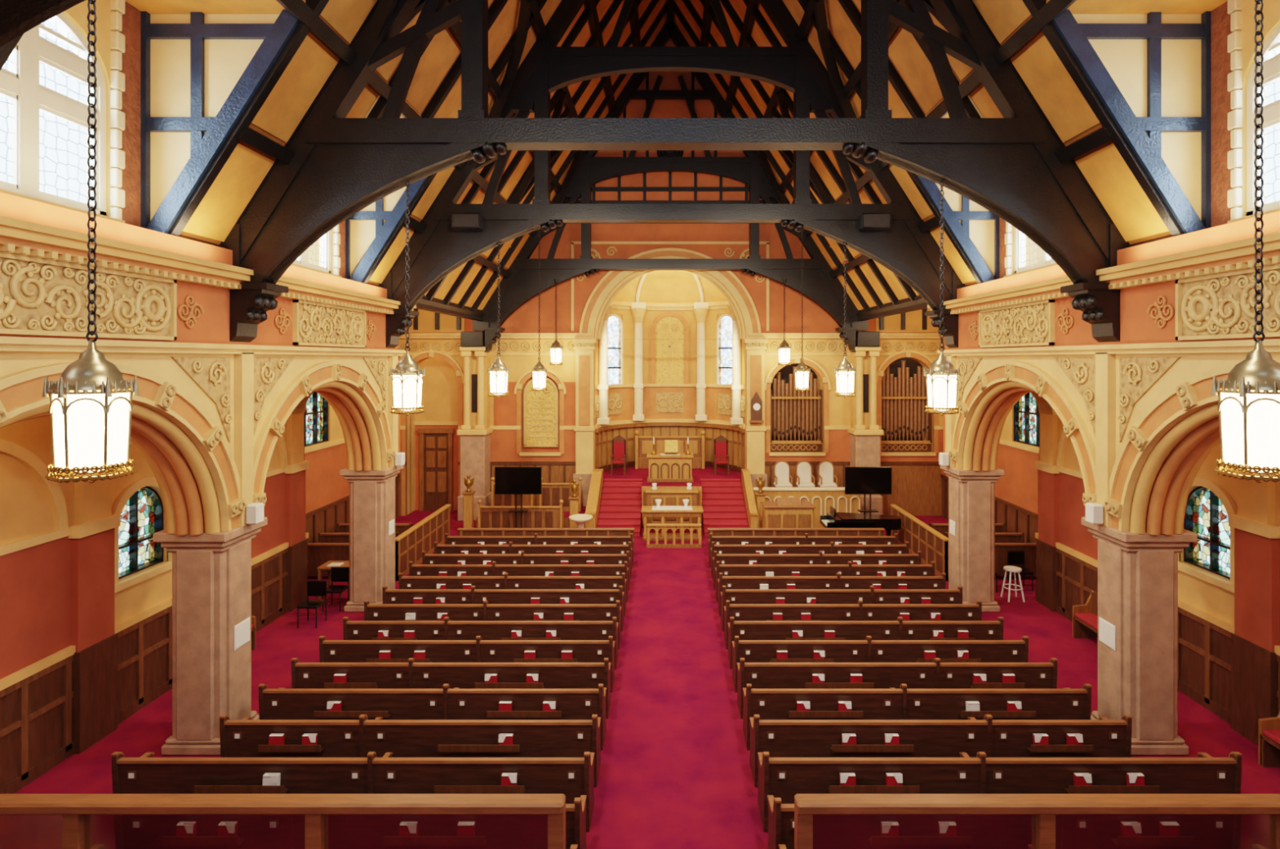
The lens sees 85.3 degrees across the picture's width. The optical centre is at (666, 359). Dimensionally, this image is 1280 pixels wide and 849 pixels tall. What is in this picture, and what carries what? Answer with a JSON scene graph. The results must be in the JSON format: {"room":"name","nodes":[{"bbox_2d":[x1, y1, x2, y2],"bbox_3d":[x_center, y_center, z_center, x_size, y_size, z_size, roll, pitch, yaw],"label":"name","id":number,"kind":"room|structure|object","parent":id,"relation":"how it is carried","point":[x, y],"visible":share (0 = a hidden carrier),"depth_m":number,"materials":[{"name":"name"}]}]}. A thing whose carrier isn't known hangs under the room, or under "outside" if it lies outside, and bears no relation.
{"room":"church interior","nodes":[
{"label":"church interior","id":0,"kind":"room"},
{"bbox_2d":[0,391,314,793],"bbox_3d":[-8.275,2.750,7.250,1.910,6.200,19.500,0,0,0],"label":"wall","id":1,"kind":"structure","parent":0,"point":[84,649],"depth_m":10.37,"materials":[{"name":"paint"}]},
{"bbox_2d":[118,486,163,579],"bbox_3d":[-9.030,2.875,11.750,0.140,1.450,1.200,0,0,0],"label":"window","id":2,"kind":"structure","parent":1,"relation":"in","point":[136,516],"depth_m":11.91,"materials":[{"name":"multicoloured glass"}]},
{"bbox_2d":[0,191,416,535],"bbox_3d":[-6.840,0.453,7.410,1.160,4.206,19.820,0,0,0],"label":"wall","id":3,"kind":"structure","parent":0,"point":[210,413],"depth_m":9.70,"materials":[{"name":"paint"}]},
{"bbox_2d":[0,0,426,282],"bbox_3d":[-6.104,-3.168,7.825,2.552,3.364,15.150,0,0,0],"label":"wall","id":4,"kind":"structure","parent":0,"point":[180,75],"depth_m":9.28,"materials":[{"name":"paint"}]},
{"bbox_2d":[0,12,106,215],"bbox_3d":[-7.200,-2.960,7.775,0.140,2.380,2.100,0,0,0],"label":"window","id":5,"kind":"structure","parent":4,"relation":"in","point":[20,84],"depth_m":8.03,"materials":[{"name":"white glass"}]},
{"bbox_2d":[293,230,330,273],"bbox_3d":[-7.200,-2.960,13.675,0.140,2.380,2.100,0,0,0],"label":"window","id":6,"kind":"structure","parent":4,"relation":"in","point":[302,260],"depth_m":14.59,"materials":[{"name":"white glass"}]},
{"bbox_2d":[303,239,399,542],"bbox_3d":[-7.855,0.900,21.550,5.050,9.900,9.700,0,0,0],"label":"wall","id":7,"kind":"structure","parent":0,"point":[326,492],"depth_m":20.51,"materials":[{"name":"paint"}]},
{"bbox_2d":[304,391,328,446],"bbox_3d":[-10.200,1.635,19.800,0.140,1.630,1.900,0,0,0],"label":"window","id":8,"kind":"structure","parent":7,"relation":"in","point":[322,433],"depth_m":20.09,"materials":[{"name":"multicoloured glass"}]},
{"bbox_2d":[0,510,1279,848],"bbox_3d":[0.120,5.950,13.600,21.200,0.200,32.800,0,0,0],"label":"floor","id":9,"kind":"structure","parent":0,"point":[675,772],"depth_m":11.16,"materials":[{"name":"carpet"}]},
{"bbox_2d":[152,516,267,755],"bbox_3d":[-7.000,4.200,10.700,1.080,3.300,1.080,0,0,0],"label":"stone column","id":10,"kind":"structure","parent":9,"relation":"on","point":[211,573],"depth_m":10.27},
{"bbox_2d":[0,793,565,848],"bbox_3d":[-3.605,4.920,6.300,5.350,1.860,0.180,0,0,0],"label":"railing","id":11,"kind":"object","parent":9,"relation":"on","point":[76,810],"depth_m":6.23,"materials":[{"name":"brown wood"}]},
{"bbox_2d":[296,580,326,628],"bbox_3d":[-7.830,5.400,15.312,0.460,0.900,0.465,0,0,0],"label":"chair","id":12,"kind":"object","parent":9,"relation":"on","point":[314,588],"visible":1,"depth_m":15.50,"materials":[{"name":"black plastic"}]},
{"bbox_2d":[307,542,349,576],"bbox_3d":[-8.680,5.360,18.625,2.200,0.980,0.550,0,0,0],"label":"pew","id":13,"kind":"object","parent":9,"relation":"on","point":[318,553],"visible":0.2,"depth_m":18.40,"materials":[{"name":"brown wood"}]},
{"bbox_2d":[322,566,349,611],"bbox_3d":[-7.780,5.400,16.312,0.460,0.900,0.465,0,0,0],"label":"chair","id":14,"kind":"object","parent":9,"relation":"on","point":[337,574],"visible":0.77,"depth_m":16.50,"materials":[{"name":"black plastic"}]},
{"bbox_2d":[114,795,586,848],"bbox_3d":[-3.522,5.357,7.925,5.137,0.985,0.690,0,0,0],"label":"pew","id":15,"kind":"object","parent":9,"relation":"on","point":[131,831],"visible":0.56,"depth_m":7.68,"materials":[{"name":"brown wood"}]},
{"bbox_2d":[111,751,595,832],"bbox_3d":[-3.897,5.357,8.825,5.887,0.985,0.690,0,0,0],"label":"pew","id":16,"kind":"object","parent":9,"relation":"on","point":[572,777],"visible":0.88,"depth_m":8.58,"materials":[{"name":"brown wood"}]},
{"bbox_2d":[339,465,403,612],"bbox_3d":[-7.000,4.200,16.500,1.080,3.300,1.080,0,0,0],"label":"stone column","id":17,"kind":"structure","parent":9,"relation":"on","point":[371,492],"depth_m":16.06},
{"bbox_2d":[219,714,600,787],"bbox_3d":[-3.522,5.357,9.725,5.137,0.985,0.690,0,0,0],"label":"pew","id":18,"kind":"object","parent":9,"relation":"on","point":[246,737],"visible":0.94,"depth_m":9.48,"materials":[{"name":"brown wood"}]},
{"bbox_2d":[395,504,450,581],"bbox_3d":[-7.130,5.290,20.450,0.160,1.120,4.400,0,0,0],"label":"railing","id":19,"kind":"object","parent":9,"relation":"on","point":[410,544],"depth_m":19.95,"materials":[{"name":"brown wood"}]},
{"bbox_2d":[257,684,606,750],"bbox_3d":[-3.522,5.357,10.625,5.137,0.985,0.690,0,0,0],"label":"pew","id":20,"kind":"object","parent":9,"relation":"on","point":[282,703],"visible":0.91,"depth_m":10.38,"materials":[{"name":"brown wood"}]},
{"bbox_2d":[290,657,611,719],"bbox_3d":[-3.522,5.357,11.525,5.137,0.985,0.690,0,0,0],"label":"pew","id":21,"kind":"object","parent":9,"relation":"on","point":[411,675],"visible":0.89,"depth_m":11.28,"materials":[{"name":"brown wood"}]},
{"bbox_2d":[319,635,614,692],"bbox_3d":[-3.522,5.357,12.425,5.137,0.985,0.690,0,0,0],"label":"pew","id":22,"kind":"object","parent":9,"relation":"on","point":[477,651],"visible":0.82,"depth_m":12.18,"materials":[{"name":"brown wood"}]},
{"bbox_2d":[342,617,618,669],"bbox_3d":[-3.522,5.357,13.325,5.137,0.985,0.690,0,0,0],"label":"pew","id":23,"kind":"object","parent":9,"relation":"on","point":[446,629],"visible":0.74,"depth_m":13.08,"materials":[{"name":"brown wood"}]},
{"bbox_2d":[364,600,621,649],"bbox_3d":[-3.522,5.357,14.225,5.137,0.985,0.690,0,0,0],"label":"pew","id":24,"kind":"object","parent":9,"relation":"on","point":[485,611],"visible":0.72,"depth_m":13.97,"materials":[{"name":"brown wood"}]},
{"bbox_2d":[382,586,624,631],"bbox_3d":[-3.522,5.357,15.125,5.137,0.985,0.690,0,0,0],"label":"pew","id":25,"kind":"object","parent":9,"relation":"on","point":[473,596],"visible":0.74,"depth_m":14.88,"materials":[{"name":"brown wood"}]},
{"bbox_2d":[398,573,626,616],"bbox_3d":[-3.522,5.357,16.025,5.137,0.985,0.690,0,0,0],"label":"pew","id":26,"kind":"object","parent":9,"relation":"on","point":[506,582],"visible":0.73,"depth_m":15.78,"materials":[{"name":"brown wood"}]},
{"bbox_2d":[494,466,542,528],"bbox_3d":[-4.780,4.655,22.350,1.500,2.390,0.721,0,0,0],"label":"television","id":27,"kind":"object","parent":9,"relation":"on","point":[515,481],"visible":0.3,"depth_m":22.26,"materials":[{"name":"black plastic"}]},
{"bbox_2d":[408,561,628,602],"bbox_3d":[-3.572,5.357,16.925,5.237,0.985,0.690,0,0,0],"label":"pew","id":28,"kind":"object","parent":9,"relation":"on","point":[494,570],"visible":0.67,"depth_m":16.68,"materials":[{"name":"brown wood"}]},
{"bbox_2d":[477,499,564,528],"bbox_3d":[-4.830,5.240,23.085,2.840,1.220,0.570,0,0,0],"label":"balustrade","id":29,"kind":"object","parent":9,"relation":"on","point":[488,517],"visible":0.8,"depth_m":22.82,"materials":[{"name":"brown wood"}]},
{"bbox_2d":[422,551,630,590],"bbox_3d":[-3.572,5.357,17.825,5.237,0.985,0.690,0,0,0],"label":"pew","id":30,"kind":"object","parent":9,"relation":"on","point":[522,558],"visible":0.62,"depth_m":17.57,"materials":[{"name":"brown wood"}]},
{"bbox_2d":[176,542,1179,835],"bbox_3d":[0.195,5.197,13.060,11.325,0.225,12.609,0,0,0],"label":"hymnals","id":31,"kind":"object","parent":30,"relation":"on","point":[183,828],"visible":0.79,"depth_m":10.31,"materials":[{"name":"paper"}]},
{"bbox_2d":[475,506,586,528],"bbox_3d":[-4.605,5.625,24.525,3.750,0.450,1.950,0,0,0],"label":"platform","id":32,"kind":"object","parent":9,"relation":"on","point":[583,511],"visible":0.14,"depth_m":23.57,"materials":[{"name":"wood"}]},
{"bbox_2d":[490,476,535,506],"bbox_3d":[-5.480,4.790,24.835,1.540,1.220,0.570,0,0,0],"label":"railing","id":33,"kind":"object","parent":32,"relation":"on","point":[496,500],"visible":0.52,"depth_m":24.57,"materials":[{"name":"brown wood"}]},
{"bbox_2d":[539,476,582,511],"bbox_3d":[-3.780,4.790,24.835,1.540,1.220,0.570,0,0,0],"label":"railing","id":34,"kind":"object","parent":32,"relation":"on","point":[552,493],"visible":0.73,"depth_m":24.57,"materials":[{"name":"brown wood"}]},
{"bbox_2d":[434,542,631,578],"bbox_3d":[-3.572,5.357,18.725,5.237,0.985,0.690,0,0,0],"label":"pew","id":35,"kind":"object","parent":9,"relation":"on","point":[510,548],"visible":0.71,"depth_m":18.48,"materials":[{"name":"brown wood"}]},
{"bbox_2d":[444,533,633,568],"bbox_3d":[-3.572,5.357,19.625,5.237,0.985,0.690,0,0,0],"label":"pew","id":36,"kind":"object","parent":9,"relation":"on","point":[535,540],"visible":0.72,"depth_m":19.37,"materials":[{"name":"brown wood"}]},
{"bbox_2d":[457,528,634,556],"bbox_3d":[-3.580,5.430,20.550,5.240,0.840,0.120,0,0,0],"label":"pew","id":37,"kind":"object","parent":9,"relation":"on","point":[461,531],"visible":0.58,"depth_m":20.52,"materials":[{"name":"brown wood"}]},
{"bbox_2d":[584,468,603,528],"bbox_3d":[-2.515,4.945,24.100,0.350,1.810,2.900,0,0,0],"label":"wall","id":38,"kind":"structure","parent":9,"relation":"on","point":[593,502],"depth_m":23.76,"materials":[{"name":"brown wood"}]},
{"bbox_2d":[597,478,642,536],"bbox_3d":[-1.615,5.151,24.365,1.430,1.399,2.990,0,0,0],"label":"carpeted steps","id":39,"kind":"structure","parent":9,"relation":"on","point":[620,506],"depth_m":24.29,"materials":[{"name":"carpet"}]},
{"bbox_2d":[640,498,703,541],"bbox_3d":[0.170,5.210,22.600,2.000,1.280,0.700,0,0,0],"label":"table","id":40,"kind":"object","parent":9,"relation":"on","point":[663,512],"visible":0.81,"depth_m":22.30,"materials":[{"name":"brown wood"}]},
{"bbox_2d":[645,482,698,530],"bbox_3d":[0.170,5.050,23.850,1.800,1.600,0.500,0,0,0],"label":"desk","id":41,"kind":"object","parent":9,"relation":"on","point":[668,496],"visible":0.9,"depth_m":23.66,"materials":[{"name":"wood"}]},
{"bbox_2d":[603,475,741,526],"bbox_3d":[0.120,5.150,25.395,5.680,1.400,2.390,0,0,0],"label":"platform","id":42,"kind":"object","parent":9,"relation":"on","point":[696,483],"visible":0.11,"depth_m":24.80,"materials":[{"name":"carpet"}]},
{"bbox_2d":[646,453,693,482],"bbox_3d":[0.120,3.950,25.340,1.700,1.000,0.720,0,0,0],"label":"altar","id":43,"kind":"object","parent":42,"relation":"on","point":[663,468],"visible":1,"depth_m":25.08,"materials":[{"name":"brown wood"}]},
{"bbox_2d":[646,523,701,547],"bbox_3d":[0.220,5.485,21.550,1.700,0.730,0.140,0,0,0],"label":"rail","id":44,"kind":"object","parent":9,"relation":"on","point":[652,526],"visible":1,"depth_m":21.51,"materials":[{"name":"brown wood"}]},
{"bbox_2d":[700,478,748,536],"bbox_3d":[1.980,5.151,24.365,1.480,1.399,2.990,0,0,0],"label":"carpeted steps","id":45,"kind":"structure","parent":9,"relation":"on","point":[723,504],"depth_m":24.23,"materials":[{"name":"carpet"}]},
{"bbox_2d":[741,468,758,528],"bbox_3d":[2.855,4.945,24.100,0.250,1.810,2.900,0,0,0],"label":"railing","id":46,"kind":"structure","parent":9,"relation":"on","point":[750,508],"depth_m":23.72,"materials":[{"name":"wood"}]},
{"bbox_2d":[760,497,816,528],"bbox_3d":[3.895,5.150,22.375,1.650,1.400,0.850,0,0,0],"label":"organ console","id":47,"kind":"object","parent":9,"relation":"on","point":[785,512],"visible":0.7,"depth_m":22.00,"materials":[{"name":"brown wood"}]},
{"bbox_2d":[707,528,884,556],"bbox_3d":[3.820,5.430,20.550,5.240,0.840,0.120,0,0,0],"label":"pew","id":48,"kind":"object","parent":9,"relation":"on","point":[715,531],"visible":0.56,"depth_m":20.52,"materials":[{"name":"brown wood"}]},
{"bbox_2d":[708,533,897,568],"bbox_3d":[3.812,5.357,19.625,5.237,0.985,0.690,0,0,0],"label":"pew","id":49,"kind":"object","parent":9,"relation":"on","point":[806,540],"visible":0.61,"depth_m":19.37,"materials":[{"name":"brown wood"}]},
{"bbox_2d":[752,487,861,528],"bbox_3d":[4.885,5.160,24.100,3.770,1.380,0.300,0,0,0],"label":"balustrade","id":50,"kind":"object","parent":9,"relation":"on","point":[822,498],"visible":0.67,"depth_m":24.00,"materials":[{"name":"brown wood"}]},
{"bbox_2d":[710,542,908,578],"bbox_3d":[3.812,5.357,18.725,5.237,0.985,0.690,0,0,0],"label":"pew","id":51,"kind":"object","parent":9,"relation":"on","point":[831,548],"visible":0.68,"depth_m":18.48,"materials":[{"name":"brown wood"}]},
{"bbox_2d":[712,551,921,590],"bbox_3d":[3.812,5.357,17.825,5.237,0.985,0.690,0,0,0],"label":"pew","id":52,"kind":"object","parent":9,"relation":"on","point":[723,559],"visible":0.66,"depth_m":17.57,"materials":[{"name":"brown wood"}]},
{"bbox_2d":[715,561,935,602],"bbox_3d":[3.812,5.357,16.925,5.237,0.985,0.690,0,0,0],"label":"pew","id":53,"kind":"object","parent":9,"relation":"on","point":[849,570],"visible":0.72,"depth_m":16.68,"materials":[{"name":"brown wood"}]},
{"bbox_2d":[717,573,946,616],"bbox_3d":[3.763,5.357,16.025,5.137,0.985,0.690,0,0,0],"label":"pew","id":54,"kind":"object","parent":9,"relation":"on","point":[837,582],"visible":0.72,"depth_m":15.78,"materials":[{"name":"brown wood"}]},
{"bbox_2d":[720,586,963,631],"bbox_3d":[3.763,5.357,15.125,5.137,0.985,0.690,0,0,0],"label":"pew","id":55,"kind":"object","parent":9,"relation":"on","point":[871,596],"visible":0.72,"depth_m":14.88,"materials":[{"name":"brown wood"}]},
{"bbox_2d":[724,600,982,649],"bbox_3d":[3.763,5.357,14.225,5.137,0.985,0.690,0,0,0],"label":"pew","id":56,"kind":"object","parent":9,"relation":"on","point":[860,611],"visible":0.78,"depth_m":13.97,"materials":[{"name":"brown wood"}]},
{"bbox_2d":[819,505,901,536],"bbox_3d":[6.005,5.225,21.500,2.330,1.250,1.000,0,0,0],"label":"grand piano","id":57,"kind":"object","parent":9,"relation":"on","point":[833,519],"visible":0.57,"depth_m":21.00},
{"bbox_2d":[727,617,1004,669],"bbox_3d":[3.763,5.357,13.325,5.137,0.985,0.690,0,0,0],"label":"pew","id":58,"kind":"object","parent":9,"relation":"on","point":[899,629],"visible":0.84,"depth_m":13.08,"materials":[{"name":"brown wood"}]},
{"bbox_2d":[844,466,891,514],"bbox_3d":[6.470,4.655,22.350,1.500,2.390,0.721,0,0,0],"label":"television","id":59,"kind":"object","parent":9,"relation":"on","point":[864,481],"visible":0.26,"depth_m":22.26,"materials":[{"name":"black plastic"}]},
{"bbox_2d":[731,635,1028,692],"bbox_3d":[3.763,5.357,12.425,5.137,0.985,0.690,0,0,0],"label":"pew","id":60,"kind":"object","parent":9,"relation":"on","point":[868,651],"visible":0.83,"depth_m":12.18,"materials":[{"name":"brown wood"}]},
{"bbox_2d":[737,657,1057,719],"bbox_3d":[3.763,5.357,11.525,5.137,0.985,0.690,0,0,0],"label":"pew","id":61,"kind":"object","parent":9,"relation":"on","point":[936,674],"visible":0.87,"depth_m":11.28,"materials":[{"name":"brown wood"}]},
{"bbox_2d":[742,684,1091,750],"bbox_3d":[3.763,5.357,10.625,5.137,0.985,0.690,0,0,0],"label":"pew","id":62,"kind":"object","parent":9,"relation":"on","point":[903,703],"visible":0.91,"depth_m":10.38,"materials":[{"name":"brown wood"}]},
{"bbox_2d":[890,504,948,581],"bbox_3d":[7.370,5.290,20.450,0.160,1.120,4.400,0,0,0],"label":"railing","id":63,"kind":"object","parent":9,"relation":"on","point":[933,545],"depth_m":19.81,"materials":[{"name":"brown wood"}]},
{"bbox_2d":[749,714,1132,787],"bbox_3d":[3.763,5.357,9.725,5.137,0.985,0.690,0,0,0],"label":"pew","id":64,"kind":"object","parent":9,"relation":"on","point":[1103,737],"visible":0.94,"depth_m":9.48,"materials":[{"name":"brown wood"}]},
{"bbox_2d":[940,465,1004,612],"bbox_3d":[7.240,4.200,16.500,1.080,3.300,1.080,0,0,0],"label":"stone column","id":65,"kind":"structure","parent":9,"relation":"on","point":[971,493],"depth_m":16.07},
{"bbox_2d":[757,751,1242,832],"bbox_3d":[4.138,5.357,8.825,5.887,0.985,0.690,0,0,0],"label":"pew","id":66,"kind":"object","parent":9,"relation":"on","point":[784,778],"visible":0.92,"depth_m":8.58,"materials":[{"name":"brown wood"}]},
{"bbox_2d":[767,795,1241,848],"bbox_3d":[3.763,5.357,7.925,5.137,0.985,0.690,0,0,0],"label":"pew","id":67,"kind":"object","parent":9,"relation":"on","point":[829,831],"visible":0.59,"depth_m":7.68,"materials":[{"name":"brown wood"}]},
{"bbox_2d":[995,542,1035,576],"bbox_3d":[8.920,5.360,18.625,2.200,0.980,0.550,0,0,0],"label":"pew","id":68,"kind":"object","parent":9,"relation":"on","point":[1002,549],"visible":0.23,"depth_m":18.40,"materials":[{"name":"brown wood"}]},
{"bbox_2d":[794,793,1279,848],"bbox_3d":[3.845,4.920,6.300,5.350,1.860,0.180,0,0,0],"label":"railing","id":69,"kind":"object","parent":9,"relation":"on","point":[1043,808],"depth_m":6.23,"materials":[{"name":"brown wood"}]},
{"bbox_2d":[1072,590,1097,638],"bbox_3d":[8.760,5.360,13.600,0.420,0.980,2.060,0,0,0],"label":"bench","id":70,"kind":"object","parent":9,"relation":"on","point":[1085,617],"visible":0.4,"depth_m":14.55,"materials":[{"name":"brown wood"}]},
{"bbox_2d":[1081,516,1197,755],"bbox_3d":[7.240,4.200,10.700,1.080,3.300,1.080,0,0,0],"label":"stone column","id":71,"kind":"structure","parent":9,"relation":"on","point":[1138,573],"depth_m":10.27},
{"bbox_2d":[1258,711,1279,767],"bbox_3d":[8.760,5.360,8.700,0.420,0.980,2.660,0,0,0],"label":"bench","id":72,"kind":"object","parent":9,"relation":"on","point":[1268,727],"visible":1,"depth_m":9.95,"materials":[{"name":"brown wood"}]},
{"bbox_2d":[595,270,745,475],"bbox_3d":[0.120,0.859,28.100,6.600,9.983,3.400,0,0,0],"label":"wall","id":73,"kind":"structure","parent":0,"point":[669,388],"depth_m":28.76,"materials":[{"name":"beige paint"}]},
{"bbox_2d":[607,313,623,384],"bbox_3d":[-2.186,-0.381,28.266,0.129,2.979,1.160,0,0,39],"label":"window","id":74,"kind":"structure","parent":73,"relation":"in","point":[619,317],"depth_m":28.43,"materials":[{"name":"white glass"}]},
{"bbox_2d":[634,430,705,469],"bbox_3d":[0.120,3.675,28.365,2.900,1.550,0.630,0,0,0],"label":"bench","id":75,"kind":"object","parent":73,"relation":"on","point":[643,444],"visible":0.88,"depth_m":28.52,"materials":[{"name":"brown wood"}]},
{"bbox_2d":[716,313,732,384],"bbox_3d":[2.424,-0.381,28.267,0.129,2.979,1.160,0,0,-39],"label":"window","id":76,"kind":"structure","parent":73,"relation":"in","point":[720,317],"depth_m":28.44,"materials":[{"name":"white glass"}]},
{"bbox_2d":[398,37,943,521],"bbox_3d":[0.120,-3.400,26.100,21.000,18.500,2.200,0,0,0],"label":"wall","id":77,"kind":"structure","parent":0,"point":[488,434],"depth_m":25.97,"materials":[{"name":"paint"}]},
{"bbox_2d":[417,428,454,511],"bbox_3d":[-8.905,4.260,26.795,1.390,3.180,0.190,0,0,0],"label":"door","id":78,"kind":"structure","parent":77,"relation":"in","point":[436,445],"depth_m":26.78,"materials":[{"name":"brown wood"}]},
{"bbox_2d":[524,377,558,446],"bbox_3d":[-4.730,1.975,26.105,1.280,2.630,0.170,0,0,0],"label":"tablet","id":79,"kind":"object","parent":77,"relation":"attached to","point":[540,408],"visible":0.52,"depth_m":26.10,"materials":[{"name":"gold metal"}]},
{"bbox_2d":[770,366,822,451],"bbox_3d":[4.870,1.884,26.350,2.012,3.192,0.500,0,0,0],"label":"pipe organ","id":80,"kind":"object","parent":77,"relation":"attached to","point":[807,405],"visible":0.84,"depth_m":26.34,"materials":[{"name":"brown metal"}]},
{"bbox_2d":[881,360,932,451],"bbox_3d":[9.000,1.768,26.350,1.972,3.424,0.500,0,0,0],"label":"pipe organ","id":81,"kind":"object","parent":77,"relation":"attached to","point":[911,397],"visible":0.84,"depth_m":26.34,"materials":[{"name":"brown metal"}]},
{"bbox_2d":[180,0,1171,310],"bbox_3d":[0.120,-7.159,11.850,14.237,11.017,28.700,0,0,0],"label":"ceiling","id":82,"kind":"structure","parent":0,"point":[1037,64],"depth_m":12.64,"materials":[{"name":"paint"}]},
{"bbox_2d":[0,0,85,47],"bbox_3d":[0.120,-6.306,4.900,13.914,12.113,0.600,0,0,0],"label":"roof truss","id":83,"kind":"object","parent":82,"relation":"attached to","point":[17,17],"visible":1,"depth_m":4.99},
{"bbox_2d":[41,0,139,483],"bbox_3d":[-4.060,-1.016,4.900,0.466,3.783,0.538,0,0,0],"label":"hanging lantern","id":84,"kind":"object","parent":83,"relation":"hanging from","point":[91,407],"visible":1,"depth_m":4.79,"materials":[{"name":"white glass"}]},
{"bbox_2d":[531,229,547,391],"bbox_3d":[-4.000,-2.297,21.750,0.538,6.645,0.466,0,0,30],"label":"hanging lantern","id":85,"kind":"object","parent":82,"relation":"hanging from","point":[539,371],"visible":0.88,"depth_m":21.64,"materials":[{"name":"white glass"}]},
{"bbox_2d":[0,0,1184,317],"bbox_3d":[0.120,-7.004,11.800,14.007,11.092,28.600,0,0,0],"label":"rafters","id":86,"kind":"object","parent":82,"relation":"attached to","point":[308,12],"depth_m":15.19,"materials":[{"name":"wood"}]},
{"bbox_2d":[479,20,861,352],"bbox_3d":[0.120,-6.306,25.400,13.914,12.113,0.600,0,0,0],"label":"roof truss","id":87,"kind":"object","parent":82,"relation":"attached to","point":[827,292],"visible":0.86,"depth_m":25.25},
{"bbox_2d":[378,0,965,347],"bbox_3d":[0.120,-6.306,16.500,13.914,12.113,0.600,0,0,0],"label":"roof truss","id":88,"kind":"object","parent":82,"relation":"attached to","point":[911,255],"visible":0.84,"depth_m":16.35,"materials":[{"name":"wood"}]},
{"bbox_2d":[450,213,483,231],"bbox_3d":[-4.630,-3.185,16.120,0.680,0.370,0.360,0,0,0],"label":"box","id":89,"kind":"object","parent":88,"relation":"attached to","point":[459,221],"visible":1,"depth_m":15.94,"materials":[{"name":"black plastic"}]},
{"bbox_2d":[487,242,509,398],"bbox_3d":[-4.000,-0.966,16.500,0.538,3.783,0.466,0,0,30],"label":"hanging lantern","id":90,"kind":"object","parent":88,"relation":"hanging from","point":[498,371],"visible":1,"depth_m":16.37,"materials":[{"name":"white glass"}]},
{"bbox_2d":[834,242,856,398],"bbox_3d":[4.240,-0.966,16.500,0.538,3.783,0.466,0,0,-30],"label":"hanging lantern","id":91,"kind":"object","parent":88,"relation":"hanging from","point":[845,371],"visible":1,"depth_m":16.37,"materials":[{"name":"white glass"}]},
{"bbox_2d":[858,213,891,231],"bbox_3d":[4.820,-3.185,16.120,0.680,0.370,0.360,0,0,0],"label":"box","id":92,"kind":"object","parent":88,"relation":"attached to","point":[867,221],"visible":1,"depth_m":15.94,"materials":[{"name":"black plastic"}]},
{"bbox_2d":[219,0,1129,342],"bbox_3d":[0.120,-6.306,10.700,13.914,12.113,0.600,0,0,0],"label":"roof truss","id":93,"kind":"object","parent":82,"relation":"attached to","point":[1009,166],"visible":0.99,"depth_m":10.55,"materials":[{"name":"wood"}]},
{"bbox_2d":[388,178,425,415],"bbox_3d":[-4.000,-1.016,10.700,0.466,3.783,0.538,0,0,0],"label":"hanging lantern","id":94,"kind":"object","parent":93,"relation":"hanging from","point":[407,376],"visible":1,"depth_m":10.58,"materials":[{"name":"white glass"}]},
{"bbox_2d":[923,178,960,415],"bbox_3d":[4.240,-1.016,10.700,0.466,3.783,0.538,0,0,0],"label":"hanging lantern","id":95,"kind":"object","parent":93,"relation":"hanging from","point":[941,381],"visible":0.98,"depth_m":10.58,"materials":[{"name":"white glass"}]},
{"bbox_2d":[794,229,810,391],"bbox_3d":[4.240,-2.297,21.750,0.538,6.645,0.466,0,0,-30],"label":"hanging lantern","id":96,"kind":"object","parent":82,"relation":"hanging from","point":[802,371],"visible":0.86,"depth_m":21.64,"materials":[{"name":"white glass"}]},
{"bbox_2d":[1210,0,1279,483],"bbox_3d":[4.180,-1.016,4.900,0.466,3.783,0.538,0,0,0],"label":"hanging lantern","id":97,"kind":"object","parent":82,"relation":"hanging from","point":[1248,406],"visible":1,"depth_m":4.84,"materials":[{"name":"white glass"}]},
{"bbox_2d":[821,242,928,320],"bbox_3d":[8.120,-2.725,21.600,5.000,2.650,9.600,0,0,0],"label":"ceiling","id":98,"kind":"structure","parent":0,"point":[924,305],"depth_m":21.43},
{"bbox_2d":[940,235,1052,542],"bbox_3d":[8.095,0.900,21.550,5.050,9.900,9.700,0,0,0],"label":"wall","id":99,"kind":"structure","parent":0,"point":[1016,491],"depth_m":20.46,"materials":[{"name":"paint"}]},
{"bbox_2d":[1013,391,1039,447],"bbox_3d":[10.440,1.635,19.800,0.140,1.630,1.900,0,0,0],"label":"window","id":100,"kind":"structure","parent":99,"relation":"in","point":[1029,429],"depth_m":20.09,"materials":[{"name":"multicoloured glass"}]},
{"bbox_2d":[915,0,1279,282],"bbox_3d":[6.344,-3.168,7.825,2.552,3.364,15.150,0,0,0],"label":"wall","id":101,"kind":"structure","parent":0,"point":[1172,76],"depth_m":9.28,"materials":[{"name":"paint"}]},
{"bbox_2d":[1013,226,1055,273],"bbox_3d":[7.440,-2.960,13.675,0.140,2.380,2.100,0,0,0],"label":"window","id":102,"kind":"structure","parent":101,"relation":"in","point":[1043,260],"depth_m":14.53,"materials":[{"name":"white glass"}]},
{"bbox_2d":[1246,24,1279,216],"bbox_3d":[7.440,-2.960,7.775,0.140,2.380,2.100,0,0,0],"label":"window","id":103,"kind":"structure","parent":101,"relation":"in","point":[1271,63],"depth_m":8.64,"materials":[{"name":"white glass"}]},
{"bbox_2d":[927,210,1279,535],"bbox_3d":[7.080,0.453,7.410,1.160,4.206,19.820,0,0,0],"label":"arcade","id":104,"kind":"object","parent":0,"point":[1139,413],"visible":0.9,"depth_m":10.13,"materials":[{"name":"stone"}]},
{"bbox_2d":[1030,391,1279,746],"bbox_3d":[8.515,2.750,7.250,1.910,6.200,19.500,0,0,0],"label":"wall","id":105,"kind":"structure","parent":0,"point":[1228,630],"depth_m":11.47,"materials":[{"name":"paint"}]},
{"bbox_2d":[1183,486,1230,579],"bbox_3d":[9.270,2.875,11.750,0.140,1.450,1.200,0,0,0],"label":"window","id":106,"kind":"structure","parent":105,"relation":"in","point":[1212,546],"depth_m":11.90,"materials":[{"name":"multicoloured glass"}]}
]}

